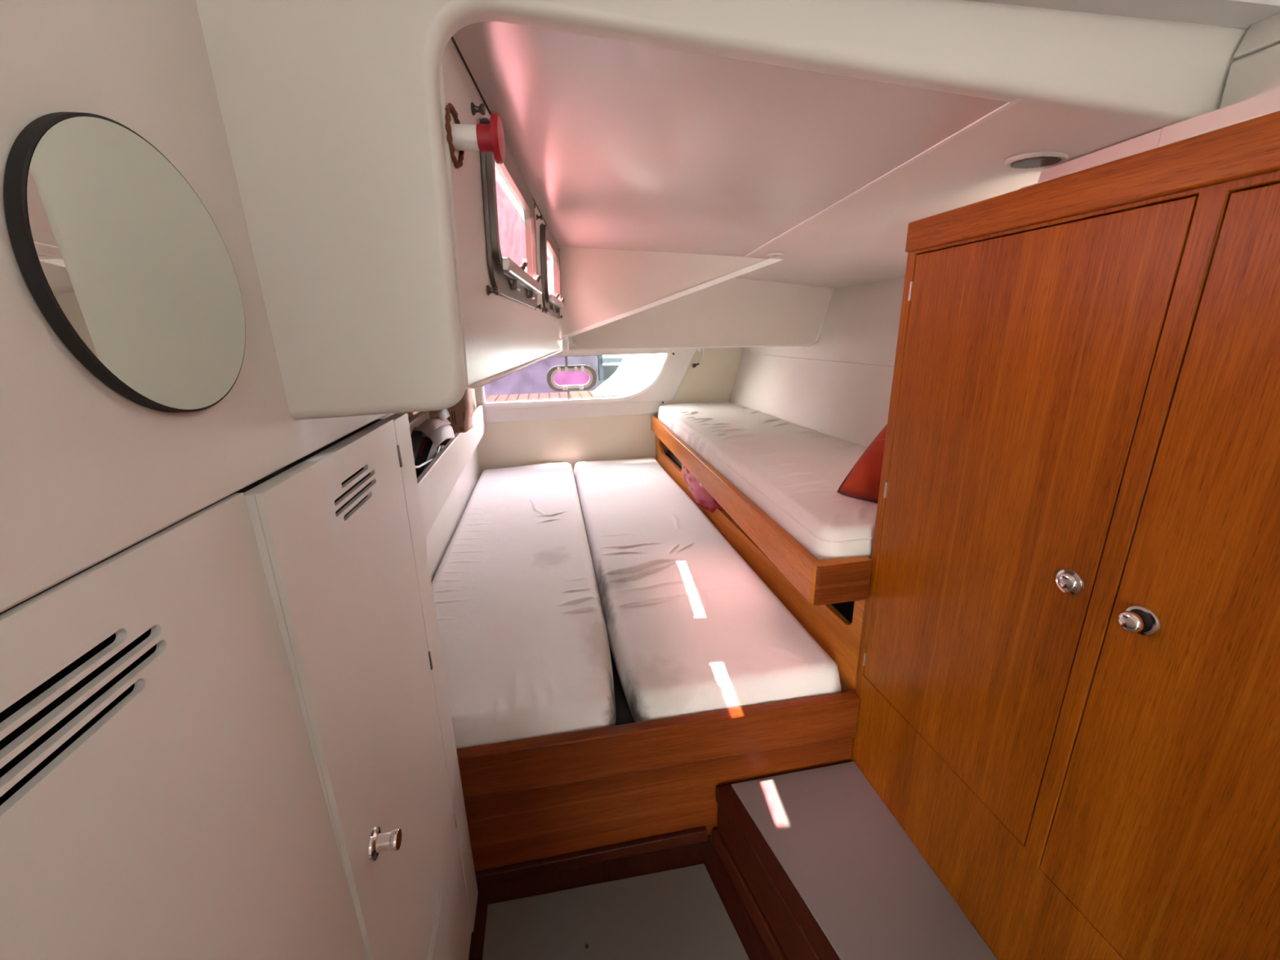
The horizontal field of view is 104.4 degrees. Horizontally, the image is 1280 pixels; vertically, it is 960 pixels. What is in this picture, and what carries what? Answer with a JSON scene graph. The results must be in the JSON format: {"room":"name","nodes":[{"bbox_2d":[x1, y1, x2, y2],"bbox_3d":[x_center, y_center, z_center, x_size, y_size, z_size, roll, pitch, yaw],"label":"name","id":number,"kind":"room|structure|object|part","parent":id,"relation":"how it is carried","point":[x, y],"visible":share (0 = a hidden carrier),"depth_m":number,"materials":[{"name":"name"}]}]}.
{"room":"boat cabin","nodes":[
{"label":"boat cabin","id":0,"kind":"room"},
{"bbox_2d":[0,0,386,613],"bbox_3d":[-0.184,-0.180,-0.301,0.035,0.712,1.800,-4,17,-10],"label":"wall","id":1,"kind":"structure","parent":0,"point":[89,473],"depth_m":0.23,"materials":[{"name":"white paint"}]},
{"bbox_2d":[3,111,245,413],"bbox_3d":[-0.252,-0.105,0.259,0.007,0.139,0.139,-4,17,-10],"label":"mirror","id":2,"kind":"object","parent":1,"relation":"attached to","point":[121,256],"visible":1,"depth_m":0.23,"materials":[{"name":"black mirror"}]},
{"bbox_2d":[377,411,418,419],"bbox_3d":[-0.833,0.113,1.590,0.060,1.030,2.040,-4,17,-10],"label":"wall","id":3,"kind":"structure","parent":0,"point":[385,416],"depth_m":1.72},
{"bbox_2d":[417,404,485,537],"bbox_3d":[-0.718,-0.043,1.611,0.227,0.140,1.873,-4,17,-10],"label":"bookshelf","id":4,"kind":"object","parent":3,"relation":"attached to","point":[436,482],"visible":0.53,"depth_m":1.50,"materials":[{"name":"white laminate"}]},
{"bbox_2d":[404,412,413,418],"bbox_3d":[-0.725,-0.058,1.465,0.026,0.228,0.460,-4,17,-10],"label":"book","id":5,"kind":"object","parent":4,"relation":"on","point":[410,414],"visible":0.02,"depth_m":1.62,"materials":[{"name":"brown paper"}]},
{"bbox_2d":[408,411,423,421],"bbox_3d":[-0.719,-0.076,1.546,0.023,0.215,0.420,-4,17,-10],"label":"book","id":6,"kind":"object","parent":4,"relation":"on","point":[419,412],"visible":0.05,"depth_m":1.62,"materials":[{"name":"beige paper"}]},
{"bbox_2d":[410,426,424,461],"bbox_3d":[-0.643,-0.034,1.418,0.036,0.205,0.270,-4,17,-9],"label":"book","id":7,"kind":"object","parent":4,"relation":"on","point":[417,437],"visible":0.1,"depth_m":1.42,"materials":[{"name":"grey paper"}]},
{"bbox_2d":[408,410,429,434],"bbox_3d":[-0.710,-0.085,1.577,0.021,0.215,0.400,-4,17,-10],"label":"book","id":8,"kind":"object","parent":4,"relation":"on","point":[419,420],"visible":0.08,"depth_m":1.60,"materials":[{"name":"beige paper"}]},
{"bbox_2d":[414,436,437,477],"bbox_3d":[-0.615,-0.025,1.435,0.036,0.177,0.219,-4,17,-9],"label":"book","id":9,"kind":"object","parent":4,"relation":"on","point":[428,450],"visible":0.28,"depth_m":1.41,"materials":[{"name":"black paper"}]},
{"bbox_2d":[414,444,440,468],"bbox_3d":[-0.581,-0.064,1.316,0.011,0.090,0.472,-4,17,-9],"label":"cable","id":10,"kind":"object","parent":4,"relation":"on","point":[439,446],"visible":0.56,"depth_m":1.37,"materials":[{"name":"white plastic"}]},
{"bbox_2d":[422,424,454,446],"bbox_3d":[-0.620,-0.141,1.547,0.051,0.055,0.306,-4,17,-10],"label":"paper sheet","id":11,"kind":"object","parent":4,"relation":"on","point":[442,433],"visible":0.77,"depth_m":1.51,"materials":[{"name":"grey"}]},
{"bbox_2d":[413,416,450,435],"bbox_3d":[-0.643,-0.168,1.544,0.046,0.037,0.323,-4,17,-8],"label":"paper sheet","id":12,"kind":"object","parent":11,"relation":"on","point":[428,426],"visible":0.87,"depth_m":1.50,"materials":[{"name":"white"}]},
{"bbox_2d":[434,408,449,420],"bbox_3d":[-0.660,-0.219,1.655,0.026,0.036,0.100,-3,17,-5],"label":"paper sheet","id":13,"kind":"object","parent":12,"relation":"on","point":[444,414],"visible":0.74,"depth_m":1.65,"materials":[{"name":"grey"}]},
{"bbox_2d":[436,444,444,453],"bbox_3d":[-0.631,-0.046,1.590,0.020,0.127,0.045,-4,17,-10],"label":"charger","id":14,"kind":"object","parent":4,"relation":"on","point":[442,446],"visible":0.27,"depth_m":1.56,"materials":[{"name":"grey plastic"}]},
{"bbox_2d":[429,388,473,445],"bbox_3d":[-0.687,-0.192,1.820,0.150,0.277,0.111,-4,17,-10],"label":"carton","id":15,"kind":"object","parent":4,"relation":"on","point":[460,417],"visible":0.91,"depth_m":1.77,"materials":[{"name":"brown cardboard"}]},
{"bbox_2d":[425,447,479,582],"bbox_3d":[-0.671,0.171,1.670,0.030,0.345,1.900,-4,17,-10],"label":"wall","id":16,"kind":"structure","parent":0,"point":[441,533],"depth_m":1.79,"materials":[{"name":"white laminate"}]},
{"bbox_2d":[439,38,573,386],"bbox_3d":[-0.197,-0.418,1.051,0.018,0.295,1.404,-3,17,-4],"label":"wall","id":17,"kind":"structure","parent":0,"point":[500,334],"depth_m":0.45,"materials":[{"name":"white plastic"}]},
{"bbox_2d":[444,102,505,168],"bbox_3d":[-0.127,-0.266,0.387,0.041,0.042,0.041,-4,17,-10],"label":"tube","id":18,"kind":"object","parent":17,"relation":"attached to","point":[483,138],"visible":1,"depth_m":0.38,"materials":[{"name":"white plastic"}]},
{"bbox_2d":[471,102,485,115],"bbox_3d":[-0.143,-0.330,0.441,0.011,0.010,0.010,-3,17,-4],"label":"stud","id":19,"kind":"object","parent":17,"relation":"attached to","point":[481,108],"visible":1,"depth_m":0.44,"materials":[{"name":"grey metal"}]},
{"bbox_2d":[486,284,499,295],"bbox_3d":[-0.146,-0.189,0.494,0.011,0.010,0.010,-3,17,-4],"label":"stud","id":20,"kind":"object","parent":17,"relation":"attached to","point":[495,290],"visible":1,"depth_m":0.49,"materials":[{"name":"grey metal"}]},
{"bbox_2d":[451,36,546,224],"bbox_3d":[-0.177,-0.465,0.812,0.003,0.010,0.945,-3,17,-4],"label":"trim","id":21,"kind":"structure","parent":17,"relation":"attached to","point":[452,38],"depth_m":0.44,"materials":[{"name":"black"}]},
{"bbox_2d":[479,117,542,308],"bbox_3d":[-0.157,-0.318,0.651,0.033,0.162,0.364,-2,17,-3],"label":"portlight","id":22,"kind":"object","parent":17,"relation":"attached to","point":[514,283],"visible":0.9,"depth_m":0.57,"materials":[{"name":"grey metal"}]},
{"bbox_2d":[466,348,563,388],"bbox_3d":[-0.184,-0.228,0.929,0.006,0.008,1.060,-3,17,-4],"label":"trim","id":23,"kind":"structure","parent":17,"relation":"attached to","point":[482,383],"depth_m":0.57,"materials":[{"name":"white plastic"}]},
{"bbox_2d":[534,304,541,309],"bbox_3d":[-0.173,-0.294,0.842,0.011,0.010,0.010,-3,17,-4],"label":"stud","id":24,"kind":"object","parent":17,"relation":"attached to","point":[539,306],"visible":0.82,"depth_m":0.84,"materials":[{"name":"grey metal"}]},
{"bbox_2d":[536,213,542,220],"bbox_3d":[-0.176,-0.461,0.871,0.011,0.010,0.010,-3,17,-4],"label":"stud","id":25,"kind":"object","parent":17,"relation":"attached to","point":[540,216],"visible":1,"depth_m":0.87,"materials":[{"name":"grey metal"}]},
{"bbox_2d":[542,306,547,312],"bbox_3d":[-0.180,-0.323,0.942,0.011,0.010,0.010,-3,17,-4],"label":"stud","id":26,"kind":"object","parent":17,"relation":"attached to","point":[545,309],"visible":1,"depth_m":0.94,"materials":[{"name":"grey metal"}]},
{"bbox_2d":[539,223,564,318],"bbox_3d":[-0.192,-0.449,1.102,0.033,0.162,0.364,-2,17,-3],"label":"portlight","id":27,"kind":"object","parent":17,"relation":"attached to","point":[554,304],"visible":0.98,"depth_m":1.01,"materials":[{"name":"grey metal"}]},
{"bbox_3d":[-0.190,-0.454,1.086,0.006,0.139,0.327,0,16,-4],"label":"sash","id":28,"kind":"part","parent":27,"relation":"part of","materials":[{"name":"grey metal"}]},
{"bbox_2d":[561,334,568,351],"bbox_3d":[-0.207,-0.380,1.380,0.018,0.046,0.111,-4,17,-8],"label":"trim","id":29,"kind":"structure","parent":17,"relation":"attached to","point":[565,339],"depth_m":1.33,"materials":[{"name":"white plastic"}]},
{"bbox_2d":[568,344,811,351],"bbox_3d":[0.146,-0.490,1.841,1.081,0.021,0.007,-5,17,-12],"label":"trim","id":30,"kind":"structure","parent":17,"relation":"attached to","point":[798,345],"depth_m":1.84,"materials":[{"name":"white plastic"}]},
{"bbox_2d":[560,342,576,348],"bbox_3d":[-0.223,-0.423,1.562,0.066,0.015,0.458,-4,17,-8],"label":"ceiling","id":31,"kind":"structure","parent":0,"point":[573,344],"depth_m":1.56,"materials":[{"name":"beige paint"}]},
{"bbox_2d":[466,347,743,475],"bbox_3d":[-0.196,-0.328,2.638,1.750,0.820,0.030,-4,17,-10],"label":"wall","id":32,"kind":"structure","parent":0,"point":[572,441],"depth_m":2.64,"materials":[{"name":"beige paint"}]},
{"bbox_2d":[483,400,671,422],"bbox_3d":[-0.326,-0.358,2.582,1.000,0.064,0.012,-4,17,-10],"label":"sill","id":33,"kind":"structure","parent":32,"relation":"attached to","point":[644,407],"depth_m":2.57,"materials":[{"name":"white paint"}]},
{"bbox_2d":[474,348,696,409],"bbox_3d":[-0.261,-0.519,2.511,1.128,0.283,0.078,-4,17,-10],"label":"panel","id":34,"kind":"object","parent":32,"relation":"attached to","point":[665,388],"visible":0.69,"depth_m":2.56,"materials":[{"name":"white paint"}]},
{"bbox_2d":[480,352,670,407],"bbox_3d":[-0.318,-0.512,2.516,0.949,0.247,0.103,-4,17,-10],"label":"window","id":35,"kind":"structure","parent":34,"relation":"attached to","point":[660,373],"depth_m":2.54,"materials":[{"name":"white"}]},
{"bbox_2d":[546,364,596,391],"bbox_3d":[-0.342,-0.509,2.487,0.251,0.129,0.059,-4,17,-10],"label":"port","id":36,"kind":"object","parent":35,"relation":"attached to","point":[553,371],"visible":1,"depth_m":2.48,"materials":[{"name":"grey plastic"}]},
{"bbox_2d":[692,348,704,368],"bbox_3d":[0.297,-0.633,2.510,0.075,0.127,0.042,-4,17,-10],"label":"reading lamp","id":37,"kind":"object","parent":32,"relation":"attached to","point":[694,365],"visible":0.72,"depth_m":2.51,"materials":[{"name":"grey metal"}]},
{"bbox_2d":[597,355,623,386],"bbox_3d":[0.438,-1.077,6.331,2.050,1.800,0.340,-4,17,-10],"label":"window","id":38,"kind":"structure","parent":0,"point":[605,371],"depth_m":6.00,"materials":[{"name":"white"}]},
{"bbox_3d":[-0.469,-0.996,6.137,0.050,1.800,0.100,-4,17,-10],"label":"post","id":39,"kind":"part","parent":38,"relation":"part of","materials":[{"name":"white metal"}]},
{"bbox_2d":[468,833,773,959],"bbox_3d":[0.024,0.789,0.959,2.050,0.057,3.960,-4,17,-10],"label":"floor","id":40,"kind":"structure","parent":0,"point":[704,852],"depth_m":0.94,"materials":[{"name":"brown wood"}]},
{"bbox_2d":[0,412,478,959],"bbox_3d":[-0.362,0.527,0.179,0.388,0.906,1.256,-4,17,-10],"label":"locker","id":41,"kind":"object","parent":40,"relation":"on","point":[228,734],"visible":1,"depth_m":0.32,"materials":[{"name":"white laminate"}]},
{"bbox_3d":[-0.170,0.556,0.041,0.004,0.891,0.869,-4,17,-10],"label":"door","id":42,"kind":"part","parent":41,"relation":"part of","materials":[{"name":"white laminate"}]},
{"bbox_3d":[-0.272,0.393,0.593,0.015,0.889,0.300,-4,17,-10],"label":"door","id":43,"kind":"part","parent":41,"relation":"part of","materials":[{"name":"white laminate"}]},
{"bbox_3d":[-0.241,0.343,0.470,0.023,0.028,0.028,-4,17,-10],"label":"knob","id":44,"kind":"part","parent":41,"relation":"part of","materials":[{"name":"silver metal"}]},
{"bbox_2d":[482,863,749,959],"bbox_3d":[0.119,0.915,0.421,0.599,0.004,1.141,-4,17,-10],"label":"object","id":45,"kind":"structure","parent":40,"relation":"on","point":[680,913],"depth_m":0.87,"materials":[{"name":"grey laminate"}]},
{"bbox_2d":[456,644,860,887],"bbox_3d":[-0.189,0.342,1.826,0.938,0.304,1.874,-4,17,-10],"label":"bed base","id":46,"kind":"object","parent":40,"relation":"on","point":[546,804],"visible":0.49,"depth_m":0.95,"materials":[{"name":"brown wood"}]},
{"bbox_2d":[431,462,616,748],"bbox_3d":[-0.423,0.218,1.753,0.476,0.108,1.830,-4,17,-10],"label":"mattress","id":47,"kind":"object","parent":46,"relation":"on","point":[523,635],"visible":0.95,"depth_m":1.21,"materials":[{"name":"white fabric"}]},
{"bbox_3d":[0.045,0.500,0.941,0.799,0.110,0.024,-4,17,-10],"label":"rail","id":48,"kind":"part","parent":46,"relation":"part of","materials":[{"name":"brown wood"}]},
{"bbox_3d":[0.048,0.638,0.987,0.799,0.209,0.016,-4,17,-10],"label":"panel","id":49,"kind":"part","parent":46,"relation":"part of","materials":[{"name":"brown wood"}]},
{"bbox_2d":[573,457,841,722],"bbox_3d":[0.032,0.181,1.830,0.454,0.114,1.830,-4,17,-10],"label":"mattress","id":50,"kind":"object","parent":46,"relation":"on","point":[692,628],"visible":0.94,"depth_m":1.21,"materials":[{"name":"white fabric"}]},
{"bbox_2d":[711,761,997,959],"bbox_3d":[0.402,0.824,0.468,0.308,0.138,1.177,-4,17,-10],"label":"box","id":51,"kind":"object","parent":40,"relation":"on","point":[822,868],"visible":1,"depth_m":0.83,"materials":[{"name":"grey laminate"}]},
{"bbox_3d":[0.358,0.880,0.476,0.013,0.027,1.196,-7,18,-19],"label":"skirting","id":52,"kind":"part","parent":51,"relation":"part of","materials":[{"name":"brown wood"}]},
{"bbox_3d":[0.371,0.841,0.467,0.016,0.102,1.197,-7,18,-19],"label":"panel","id":53,"kind":"part","parent":51,"relation":"part of","materials":[{"name":"brown wood"}]},
{"bbox_2d":[849,111,1279,959],"bbox_3d":[0.816,0.368,0.188,0.524,1.148,1.651,-4,17,-10],"label":"wardrobe","id":54,"kind":"object","parent":40,"relation":"on","point":[1068,684],"visible":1,"depth_m":0.54,"materials":[{"name":"brown wood"}]},
{"bbox_3d":[0.470,0.067,0.704,0.018,0.758,0.344,-4,17,-10],"label":"door","id":55,"kind":"part","parent":54,"relation":"part of","materials":[{"name":"brown wood"}]},
{"bbox_3d":[0.484,0.116,0.562,0.010,0.030,0.030,-4,17,-10],"label":"knob","id":56,"kind":"part","parent":54,"relation":"part of","materials":[{"name":"silver metal"}]},
{"bbox_2d":[1037,128,1162,182],"bbox_3d":[0.500,-0.336,0.539,0.030,0.038,0.128,-4,17,-10],"label":"trim","id":57,"kind":"structure","parent":54,"relation":"attached to","point":[1151,140],"depth_m":0.52,"materials":[{"name":"white paint"}]},
{"bbox_3d":[0.500,0.140,0.494,0.004,0.030,0.030,-4,17,-10],"label":"knob","id":58,"kind":"part","parent":54,"relation":"part of","materials":[{"name":"silver metal"}]},
{"bbox_2d":[1019,108,1279,189],"bbox_3d":[0.570,-0.184,0.043,0.018,0.005,1.175,-4,17,-10],"label":"trim","id":59,"kind":"structure","parent":54,"relation":"on","point":[1271,112],"depth_m":0.46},
{"bbox_3d":[0.563,0.214,0.227,0.018,0.762,0.624,-4,17,-10],"label":"door","id":60,"kind":"part","parent":54,"relation":"part of","materials":[{"name":"brown wood"}]},
{"bbox_2d":[1158,88,1279,146],"bbox_3d":[0.607,-0.172,-0.015,0.030,0.038,1.046,-4,17,-10],"label":"trim","id":61,"kind":"structure","parent":54,"relation":"attached to","point":[1270,101],"depth_m":0.43,"materials":[{"name":"white paint"}]},
{"bbox_2d":[551,246,766,341],"bbox_3d":[0.061,-0.498,1.323,0.575,0.241,0.018,-2,17,-3],"label":"wall","id":62,"kind":"structure","parent":0,"point":[597,285],"depth_m":1.30,"materials":[{"name":"beige paint"}]},
{"bbox_2d":[564,258,782,337],"bbox_3d":[0.086,-0.482,1.323,0.597,0.194,0.015,-2,17,-3],"label":"trim","id":63,"kind":"structure","parent":62,"relation":"attached to","point":[769,261],"depth_m":1.31,"materials":[{"name":"white plastic"}]},
{"bbox_2d":[522,258,834,349],"bbox_3d":[0.191,-0.625,1.779,1.167,0.305,0.116,-5,17,-12],"label":"wall","id":64,"kind":"structure","parent":0,"point":[733,312],"depth_m":1.83,"materials":[{"name":"beige paint"}]},
{"bbox_2d":[195,0,1248,419],"bbox_3d":[0.132,-0.406,0.370,0.846,0.682,0.016,-4,17,-10],"label":"wall","id":65,"kind":"structure","parent":0,"point":[331,110],"depth_m":0.37,"materials":[{"name":"white paint"}]},
{"bbox_2d":[743,98,1022,257],"bbox_3d":[0.302,-0.457,0.861,0.008,0.011,0.899,-2,17,-3],"label":"trim","id":66,"kind":"structure","parent":65,"relation":"attached to","point":[1006,106],"depth_m":0.58,"materials":[{"name":"white plastic"}]},
{"bbox_2d":[452,21,1008,256],"bbox_3d":[0.063,-0.464,0.825,0.484,0.052,0.960,-3,17,-4],"label":"ceiling","id":67,"kind":"structure","parent":0,"point":[617,144],"depth_m":0.53,"materials":[{"name":"white plastic"}]},
{"bbox_2d":[728,352,893,447],"bbox_3d":[0.690,-0.062,1.759,0.208,0.674,2.185,-5,17,-11],"label":"wall","id":68,"kind":"structure","parent":0,"point":[850,402],"depth_m":1.90,"materials":[{"name":"paint"}]},
{"bbox_2d":[651,415,872,692],"bbox_3d":[0.437,0.038,1.866,0.580,0.346,1.858,-4,17,-10],"label":"bunk","id":69,"kind":"object","parent":68,"relation":"attached to","point":[828,597],"visible":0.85,"depth_m":1.13,"materials":[{"name":"brown wood"}]},
{"bbox_2d":[683,466,724,512],"bbox_3d":[0.254,0.018,1.961,0.109,0.164,0.488,-4,17,-10],"label":"plastic bag","id":70,"kind":"object","parent":69,"relation":"in","point":[702,497],"visible":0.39,"depth_m":1.87,"materials":[{"name":"red"}]},
{"bbox_3d":[0.205,-0.059,1.786,0.114,0.102,1.846,-4,17,-10],"label":"rail","id":71,"kind":"part","parent":69,"relation":"part of","materials":[{"name":"brown wood"}]},
{"bbox_2d":[657,401,877,560],"bbox_3d":[0.439,-0.123,1.821,0.541,0.118,1.819,-4,17,-10],"label":"mattress","id":72,"kind":"object","parent":69,"relation":"on","point":[794,473],"visible":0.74,"depth_m":1.37,"materials":[{"name":"white fabric"}]},
{"bbox_2d":[836,424,887,503],"bbox_3d":[0.617,-0.061,1.013,0.362,0.236,0.180,12,21,38],"label":"cushion","id":73,"kind":"object","parent":72,"relation":"on","point":[862,482],"visible":0.13,"depth_m":1.05,"materials":[{"name":"red fabric"}]},
{"bbox_2d":[742,276,905,366],"bbox_3d":[0.791,-0.550,1.635,0.111,0.325,2.180,-4,17,-10],"label":"wall","id":74,"kind":"structure","parent":0,"point":[860,323],"depth_m":1.72,"materials":[{"name":"paint"}]},
{"bbox_2d":[735,103,1164,288],"bbox_3d":[0.557,-0.553,1.215,0.734,0.062,1.504,-4,17,-10],"label":"ceiling","id":75,"kind":"structure","parent":0,"point":[861,239],"depth_m":0.70,"materials":[{"name":"plastic"}]},
{"bbox_2d":[765,253,784,257],"bbox_3d":[0.338,-0.561,1.238,0.045,0.005,0.045,-4,17,-10],"label":"ceiling vent","id":76,"kind":"object","parent":75,"relation":"in","point":[771,255],"visible":1,"depth_m":1.23,"materials":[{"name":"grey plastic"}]},
{"bbox_2d":[1004,151,1068,168],"bbox_3d":[0.451,-0.364,0.565,0.070,0.005,0.048,-4,17,-10],"label":"ceiling vent","id":77,"kind":"object","parent":75,"relation":"in","point":[1044,158],"visible":1,"depth_m":0.56,"materials":[{"name":"grey plastic"}]},
{"bbox_2d":[1010,156,1062,168],"bbox_3d":[0.451,-0.363,0.566,0.053,0.003,0.037,-4,17,-10],"label":"grille","id":78,"kind":"object","parent":77,"relation":"attached to","point":[1015,162],"depth_m":0.56,"materials":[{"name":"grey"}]},
{"bbox_2d":[966,0,1279,28],"bbox_3d":[0.383,-0.630,1.161,1.362,0.030,1.600,-4,17,-10],"label":"roof","id":79,"kind":"structure","parent":0,"point":[1229,13],"depth_m":0.41,"materials":[{"name":"white plastic"}]},
{"bbox_2d":[1218,12,1279,108],"bbox_3d":[0.761,-0.320,-0.304,0.198,0.490,1.527,-4,17,-10],"label":"wall","id":80,"kind":"structure","parent":0,"point":[1258,73],"depth_m":0.43,"materials":[{"name":"white paint"}]},
{"bbox_3d":[0.111,-0.636,2.220,1.180,0.055,0.820,-4,17,-10],"label":"ceiling","id":81,"kind":"structure","parent":0,"visible":0},
{"bbox_2d":[494,165,551,266],"bbox_3d":[-0.862,-1.330,1.918,1.750,1.515,0.072,-4,17,-10],"label":"screen","id":82,"kind":"object","parent":81,"relation":"on","point":[511,222],"visible":0.02,"depth_m":2.04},
{"label":"outside","id":83,"kind":"structure","parent":0,"visible":0},
{"bbox_2d":[484,391,628,402],"bbox_3d":[-0.474,-0.476,3.156,3.000,0.040,1.110,-4,17,-10],"label":"deck","id":84,"kind":"object","parent":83,"point":[581,394],"visible":0.07,"depth_m":3.43,"materials":[{"name":"brown wood"}]},
{"bbox_2d":[591,353,666,395],"bbox_3d":[0.528,-1.022,3.922,1.891,0.525,0.915,-4,17,-10],"label":"wall","id":85,"kind":"structure","parent":84,"relation":"on","point":[634,372],"depth_m":3.58,"materials":[{"name":"white plastic"}]},
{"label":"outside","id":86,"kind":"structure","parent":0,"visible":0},
{"bbox_2d":[484,355,599,395],"bbox_3d":[-2.809,-1.149,5.798,4.600,2.200,0.600,-4,17,-10],"label":"wall","id":87,"kind":"structure","parent":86,"point":[531,379],"depth_m":5.78,"materials":[{"name":"stone"}]},
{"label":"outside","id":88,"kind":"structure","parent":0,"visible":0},
{"bbox_2d":[603,362,621,364],"bbox_3d":[-3.052,-3.071,16.478,18.000,0.050,26.100,-4,17,-10],"label":"water","id":89,"kind":"structure","parent":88,"point":[620,362],"depth_m":27.39,"materials":[{"name":"white"}]}
]}

